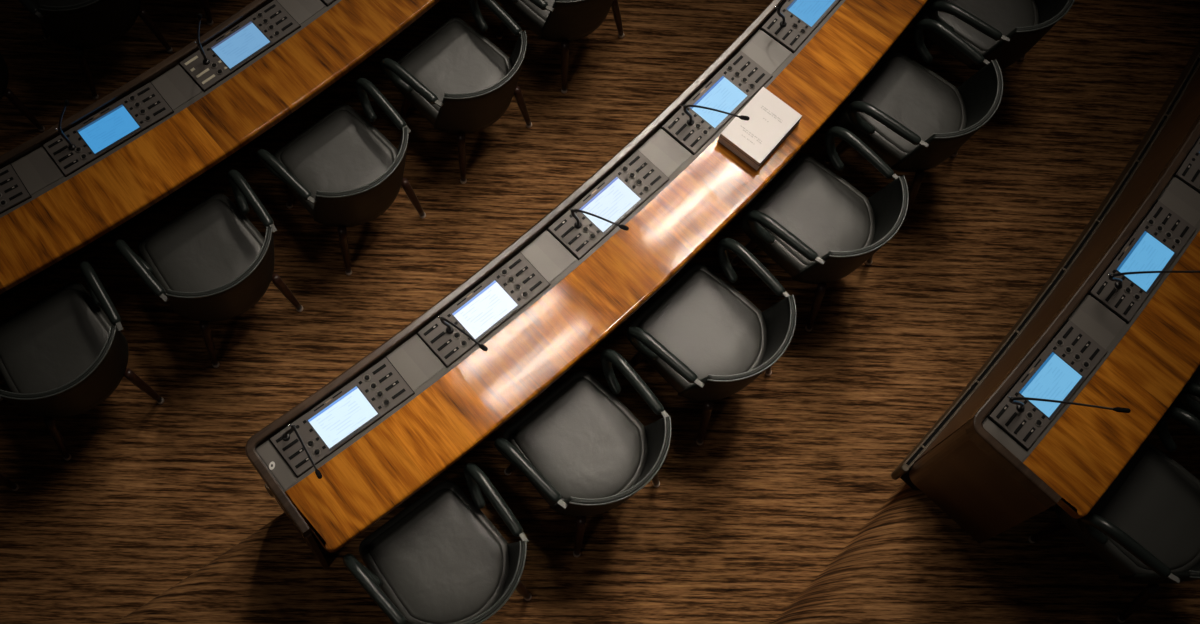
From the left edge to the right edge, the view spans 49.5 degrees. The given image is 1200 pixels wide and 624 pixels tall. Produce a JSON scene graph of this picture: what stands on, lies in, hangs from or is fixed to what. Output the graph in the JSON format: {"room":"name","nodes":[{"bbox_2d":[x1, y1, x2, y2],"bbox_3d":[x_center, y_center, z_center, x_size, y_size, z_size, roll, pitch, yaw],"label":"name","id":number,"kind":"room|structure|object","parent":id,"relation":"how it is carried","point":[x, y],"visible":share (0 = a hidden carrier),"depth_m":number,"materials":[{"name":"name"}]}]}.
{"room":"assembly chamber","nodes":[
{"label":"assembly chamber","id":0,"kind":"room"},
{"bbox_2d":[0,0,1199,623],"bbox_3d":[0.449,-0.129,6.596,18.897,1.545,20.332,2,69,-5],"label":"floor","id":1,"kind":"structure","parent":0,"point":[789,508],"depth_m":6.15,"materials":[{"name":"brown wood"}]},
{"bbox_2d":[0,261,163,460],"bbox_3d":[-2.369,0.212,5.754,0.628,0.761,0.587,-33,76,-17],"label":"armchair","id":2,"kind":"object","parent":1,"relation":"on","point":[61,355],"visible":1,"depth_m":5.67,"materials":[{"name":"black leather"}]},
{"bbox_2d":[0,288,108,393],"bbox_3d":[-2.375,0.169,5.691,0.448,0.027,0.482,-33,76,-17],"label":"seat cushion","id":3,"kind":"object","parent":2,"relation":"on","point":[45,345],"depth_m":5.69,"materials":[{"name":"grey leather"}]},
{"bbox_2d":[18,0,172,99],"bbox_3d":[-2.695,-1.626,6.839,0.628,0.761,0.587,-39,78,-18],"label":"armchair","id":4,"kind":"object","parent":1,"relation":"on","point":[79,25],"visible":1,"depth_m":6.66,"materials":[{"name":"black leather"}]},
{"bbox_2d":[34,0,87,7],"bbox_3d":[-2.703,-1.668,6.776,0.448,0.027,0.482,-39,78,-18],"label":"seat cushion","id":5,"kind":"object","parent":4,"relation":"on","point":[37,2],"depth_m":6.73,"materials":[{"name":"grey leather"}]},
{"bbox_2d":[115,169,302,367],"bbox_3d":[-1.770,-0.206,5.977,0.628,0.761,0.587,-36,77,-17],"label":"armchair","id":6,"kind":"object","parent":1,"relation":"on","point":[210,263],"visible":1,"depth_m":5.89,"materials":[{"name":"black leather"}]},
{"bbox_2d":[145,199,261,291],"bbox_3d":[-1.776,-0.249,5.914,0.448,0.027,0.482,-36,77,-17],"label":"seat cushion","id":7,"kind":"object","parent":6,"relation":"on","point":[209,245],"depth_m":5.92,"materials":[{"name":"grey leather"}]},
{"bbox_2d":[0,0,439,299],"bbox_3d":[-1.701,-1.081,6.372,5.053,0.902,0.823,-40,78,-18],"label":"curved desk","id":8,"kind":"object","parent":1,"relation":"on","point":[64,218],"visible":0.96,"depth_m":5.82,"materials":[{"name":"orange wood"}]},
{"bbox_2d":[0,164,31,213],"bbox_3d":[-2.730,-0.431,5.556,0.547,0.018,0.189,-33,76,-16],"label":"console","id":9,"kind":"object","parent":8,"relation":"on","point":[13,192],"visible":1,"depth_m":5.61,"materials":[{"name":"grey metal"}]},
{"bbox_2d":[42,82,173,176],"bbox_3d":[-2.178,-0.815,5.761,0.547,0.018,0.189,-36,77,-17],"label":"console","id":10,"kind":"object","parent":8,"relation":"on","point":[144,107],"visible":1,"depth_m":5.75,"materials":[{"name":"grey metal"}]},
{"bbox_2d":[55,100,75,149],"bbox_3d":[-2.273,-0.794,5.541,0.115,0.366,0.036,-10,71,-10],"label":"microphone","id":11,"kind":"object","parent":10,"relation":"on","point":[66,102],"visible":1,"depth_m":5.57,"materials":[{"name":"black"}]},
{"bbox_2d":[178,0,300,91],"bbox_3d":[-1.653,-1.231,5.976,0.547,0.018,0.189,-40,78,-18],"label":"console","id":12,"kind":"object","parent":8,"relation":"on","point":[272,23],"visible":0.99,"depth_m":5.97,"materials":[{"name":"grey plastic"}]},
{"bbox_2d":[194,13,209,64],"bbox_3d":[-1.766,-1.206,5.752,0.072,0.366,0.033,-4,70,-7],"label":"microphone","id":13,"kind":"object","parent":12,"relation":"on","point":[206,61],"visible":1,"depth_m":5.79,"materials":[{"name":"black"}]},
{"bbox_2d":[321,0,335,6],"bbox_3d":[-1.158,-1.677,6.198,0.189,0.018,0.547,43,71,10],"label":"console","id":14,"kind":"object","parent":8,"relation":"on","point":[327,3],"visible":1,"depth_m":6.10,"materials":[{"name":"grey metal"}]},
{"bbox_2d":[257,78,425,274],"bbox_3d":[-1.206,-0.655,6.209,0.628,0.761,0.587,-40,78,-18],"label":"armchair","id":15,"kind":"object","parent":1,"relation":"on","point":[344,171],"visible":1,"depth_m":6.12,"materials":[{"name":"black leather"}]},
{"bbox_2d":[280,110,393,198],"bbox_3d":[-1.215,-0.697,6.145,0.448,0.027,0.482,-40,78,-18],"label":"seat cushion","id":16,"kind":"object","parent":15,"relation":"on","point":[341,151],"depth_m":6.15,"materials":[{"name":"grey leather"}]},
{"bbox_2d":[343,463,531,623],"bbox_3d":[-0.616,1.032,5.209,0.628,0.761,0.587,-36,77,-17],"label":"armchair","id":17,"kind":"object","parent":1,"relation":"on","point":[440,559],"visible":1,"depth_m":5.13,"materials":[{"name":"grey leather"}]},
{"bbox_2d":[369,489,502,623],"bbox_3d":[-0.623,0.990,5.146,0.448,0.027,0.482,-36,77,-17],"label":"seat cushion","id":18,"kind":"object","parent":17,"relation":"on","point":[439,560],"depth_m":5.14,"materials":[{"name":"grey leather"}]},
{"bbox_2d":[381,0,531,183],"bbox_3d":[-0.682,-1.131,6.446,0.587,0.761,0.628,43,71,10],"label":"armchair","id":19,"kind":"object","parent":1,"relation":"on","point":[460,81],"visible":0.99,"depth_m":6.36,"materials":[{"name":"black leather"}]},
{"bbox_2d":[400,22,507,111],"bbox_3d":[-0.691,-1.172,6.382,0.482,0.027,0.448,43,71,10],"label":"seat cushion","id":20,"kind":"object","parent":19,"relation":"on","point":[455,58],"depth_m":6.39,"materials":[{"name":"grey leather"}]},
{"bbox_2d":[496,0,623,93],"bbox_3d":[-0.193,-1.635,6.691,0.587,0.761,0.628,40,70,9],"label":"armchair","id":21,"kind":"object","parent":1,"relation":"on","point":[563,21],"visible":0.98,"depth_m":6.55,"materials":[{"name":"black leather"}]},
{"bbox_2d":[521,0,554,20],"bbox_3d":[-0.203,-1.675,6.626,0.482,0.027,0.448,40,70,9],"label":"seat cushion","id":22,"kind":"object","parent":21,"relation":"on","point":[528,9],"depth_m":6.55,"materials":[{"name":"grey leather"}]},
{"bbox_2d":[494,349,670,556],"bbox_3d":[-0.057,0.594,5.436,0.628,0.761,0.587,-39,78,-18],"label":"armchair","id":23,"kind":"object","parent":1,"relation":"on","point":[583,450],"visible":1,"depth_m":5.35,"materials":[{"name":"black leather"}]},
{"bbox_2d":[513,378,641,498],"bbox_3d":[-0.065,0.552,5.372,0.448,0.027,0.482,-39,78,-18],"label":"seat cushion","id":24,"kind":"object","parent":23,"relation":"on","point":[587,444],"depth_m":5.37,"materials":[{"name":"grey leather"}]},
{"bbox_2d":[245,0,928,569],"bbox_3d":[0.640,-0.969,6.160,0.842,0.902,5.608,40,70,9],"label":"curved desk","id":25,"kind":"object","parent":1,"relation":"on","point":[451,410],"visible":0.8,"depth_m":5.28,"materials":[{"name":"orange wood"}]},
{"bbox_2d":[269,357,414,477],"bbox_3d":[-0.992,0.399,5.006,0.547,0.018,0.189,-36,77,-17],"label":"console","id":26,"kind":"object","parent":25,"relation":"on","point":[381,388],"visible":0.98,"depth_m":5.00,"materials":[{"name":"grey plastic"}]},
{"bbox_2d":[282,424,321,478],"bbox_3d":[-1.075,0.512,4.751,0.059,0.366,0.320,-36,77,-17],"label":"microphone","id":27,"kind":"object","parent":26,"relation":"on","point":[285,436],"visible":1,"depth_m":4.72,"materials":[{"name":"black metal"}]},
{"bbox_2d":[416,252,550,367],"bbox_3d":[-0.465,-0.015,5.219,0.547,0.018,0.189,-39,78,-18],"label":"console","id":28,"kind":"object","parent":25,"relation":"on","point":[507,290],"visible":0.98,"depth_m":5.21,"materials":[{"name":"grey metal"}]},
{"bbox_2d":[437,316,487,350],"bbox_3d":[-0.514,0.091,4.971,0.053,0.366,0.285,-39,78,-18],"label":"microphone","id":29,"kind":"object","parent":28,"relation":"on","point":[449,329],"visible":1,"depth_m":4.96,"materials":[{"name":"black"}]},
{"bbox_2d":[546,150,668,259],"bbox_3d":[0.037,-0.455,5.441,0.189,0.018,0.547,44,71,11],"label":"console","id":30,"kind":"object","parent":25,"relation":"on","point":[637,178],"visible":0.98,"depth_m":5.43,"materials":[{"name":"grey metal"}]},
{"bbox_2d":[568,208,628,230],"bbox_3d":[-0.005,-0.355,5.196,0.283,0.366,0.048,40,70,9],"label":"microphone","id":31,"kind":"object","parent":30,"relation":"on","point":[578,224],"visible":1,"depth_m":5.19,"materials":[{"name":"black metal"}]},
{"bbox_2d":[661,50,772,154],"bbox_3d":[0.513,-0.920,5.669,0.189,0.018,0.547,41,71,10],"label":"console","id":32,"kind":"object","parent":25,"relation":"on","point":[741,77],"visible":0.98,"depth_m":5.66,"materials":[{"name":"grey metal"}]},
{"bbox_2d":[681,104,749,124],"bbox_3d":[0.477,-0.816,5.423,0.300,0.366,0.058,37,70,8],"label":"microphone","id":33,"kind":"object","parent":32,"relation":"on","point":[690,121],"visible":1,"depth_m":5.40,"materials":[{"name":"black"}]},
{"bbox_2d":[717,87,801,170],"bbox_3d":[0.690,-0.791,5.609,0.218,0.070,0.314,39,70,9],"label":"book","id":34,"kind":"object","parent":25,"relation":"on","point":[771,121],"visible":0.97,"depth_m":5.57,"materials":[{"name":"beige paper"}]},
{"bbox_2d":[760,0,839,52],"bbox_3d":[0.960,-1.409,5.903,0.189,0.018,0.547,38,70,9],"label":"console","id":35,"kind":"object","parent":25,"relation":"on","point":[802,17],"visible":0.98,"depth_m":5.85,"materials":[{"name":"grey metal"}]},
{"bbox_2d":[775,0,786,26],"bbox_3d":[0.837,-1.357,5.668,0.137,0.366,0.031,-15,72,-11],"label":"microphone","id":36,"kind":"object","parent":35,"relation":"on","point":[783,23],"visible":1,"depth_m":5.74,"materials":[{"name":"black"}]},
{"bbox_2d":[627,238,796,444],"bbox_3d":[0.472,0.130,5.669,0.587,0.761,0.628,43,71,10],"label":"armchair","id":37,"kind":"object","parent":1,"relation":"on","point":[705,338],"visible":0.97,"depth_m":5.58,"materials":[{"name":"black leather"}]},
{"bbox_2d":[639,270,761,379],"bbox_3d":[0.464,0.089,5.605,0.482,0.027,0.448,43,71,10],"label":"seat cushion","id":38,"kind":"object","parent":37,"relation":"on","point":[700,318],"depth_m":5.60,"materials":[{"name":"grey leather"}]},
{"bbox_2d":[731,126,908,331],"bbox_3d":[0.994,-0.381,5.920,0.587,0.761,0.628,41,71,10],"label":"armchair","id":39,"kind":"object","parent":1,"relation":"on","point":[810,221],"visible":0.99,"depth_m":5.83,"materials":[{"name":"black leather"}]},
{"bbox_2d":[754,160,870,265],"bbox_3d":[0.984,-0.421,5.855,0.482,0.027,0.448,41,71,10],"label":"seat cushion","id":40,"kind":"object","parent":39,"relation":"on","point":[810,200],"depth_m":5.86,"materials":[{"name":"grey leather"}]},
{"bbox_2d":[824,19,1002,221],"bbox_3d":[1.480,-0.916,6.176,0.587,0.761,0.628,37,70,8],"label":"armchair","id":41,"kind":"object","parent":1,"relation":"on","point":[909,115],"visible":1,"depth_m":6.08,"materials":[{"name":"black leather"}]},
{"bbox_2d":[853,55,961,152],"bbox_3d":[1.470,-0.956,6.111,0.482,0.027,0.448,38,70,8],"label":"seat cushion","id":42,"kind":"object","parent":41,"relation":"on","point":[918,98],"depth_m":6.11,"materials":[{"name":"grey leather"}]},
{"bbox_2d":[908,0,1074,69],"bbox_3d":[1.905,-1.439,6.420,0.587,0.761,0.628,35,70,8],"label":"armchair","id":43,"kind":"object","parent":1,"relation":"on","point":[1004,31],"visible":0.84,"depth_m":6.29,"materials":[{"name":"black leather"}]},
{"bbox_2d":[929,0,1034,50],"bbox_3d":[1.893,-1.478,6.355,0.482,0.027,0.448,35,70,8],"label":"seat cushion","id":44,"kind":"object","parent":43,"relation":"on","point":[1003,15],"depth_m":6.33,"materials":[{"name":"grey leather"}]},
{"bbox_2d":[891,40,1199,543],"bbox_3d":[2.936,-0.993,6.002,0.747,0.902,4.847,34,70,7],"label":"curved desk","id":45,"kind":"object","parent":1,"relation":"on","point":[967,465],"visible":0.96,"depth_m":5.07,"materials":[{"name":"orange wood"}]},
{"bbox_2d":[987,319,1107,450],"bbox_3d":[1.702,0.270,4.930,0.189,0.018,0.547,42,71,10],"label":"console","id":46,"kind":"object","parent":45,"relation":"on","point":[1071,355],"visible":0.98,"depth_m":4.92,"materials":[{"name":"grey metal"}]},
{"bbox_2d":[1007,396,1130,412],"bbox_3d":[1.664,0.333,4.700,0.361,0.366,0.060,19,68,1],"label":"microphone","id":47,"kind":"object","parent":46,"relation":"on","point":[1020,407],"visible":1,"depth_m":4.64,"materials":[{"name":"black"}]},
{"bbox_2d":[1023,230,1199,518],"bbox_3d":[3.092,-1.068,5.619,0.478,0.042,4.823,34,70,7],"label":"countertop","id":48,"kind":"structure","parent":45,"relation":"on","point":[1087,448],"depth_m":4.95,"materials":[{"name":"orange wood"}]},
{"bbox_2d":[1087,200,1195,323],"bbox_3d":[2.157,-0.206,5.160,0.189,0.018,0.547,39,70,9],"label":"console","id":49,"kind":"object","parent":45,"relation":"on","point":[1155,243],"visible":0.98,"depth_m":5.15,"materials":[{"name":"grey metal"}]},
{"bbox_2d":[1087,200,1157,323],"bbox_3d":[2.156,-0.204,5.166,0.189,0.006,0.547,39,70,9],"label":"control panel","id":50,"kind":"object","parent":49,"relation":"on","point":[1139,252],"depth_m":5.13,"materials":[{"name":"black plastic"}]},
{"bbox_2d":[1107,271,1199,288],"bbox_3d":[2.091,-0.143,4.927,0.307,0.366,0.067,14,68,0],"label":"microphone","id":51,"kind":"object","parent":49,"relation":"on","point":[1118,284],"visible":1,"depth_m":4.91,"materials":[{"name":"black metal"}]},
{"bbox_2d":[1173,136,1199,193],"bbox_3d":[2.588,-0.702,5.395,0.189,0.018,0.547,37,70,8],"label":"console","id":52,"kind":"object","parent":45,"relation":"on","point":[1188,172],"visible":1,"depth_m":5.33,"materials":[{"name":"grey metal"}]},
{"bbox_2d":[1028,406,1199,622],"bbox_3d":[2.175,0.818,5.176,0.587,0.761,0.628,42,71,10],"label":"armchair","id":53,"kind":"object","parent":1,"relation":"on","point":[1145,526],"visible":0.87,"depth_m":5.09,"materials":[{"name":"black leather"}]},
{"bbox_2d":[1089,444,1199,569],"bbox_3d":[2.165,0.777,5.112,0.482,0.027,0.448,42,71,10],"label":"seat cushion","id":54,"kind":"object","parent":53,"relation":"on","point":[1154,499],"depth_m":5.10,"materials":[{"name":"grey leather"}]},
{"bbox_2d":[1171,365,1199,419],"bbox_3d":[2.649,0.321,5.417,0.587,0.761,0.628,38,70,9],"label":"armchair","id":55,"kind":"object","parent":1,"relation":"on","point":[1188,399],"visible":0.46,"depth_m":5.22,"materials":[{"name":"black leather"}]},
{"bbox_2d":[1188,365,1199,403],"bbox_3d":[2.638,0.281,5.352,0.482,0.027,0.448,38,70,9],"label":"seat cushion","id":56,"kind":"object","parent":55,"relation":"on","point":[1195,378],"depth_m":5.32,"materials":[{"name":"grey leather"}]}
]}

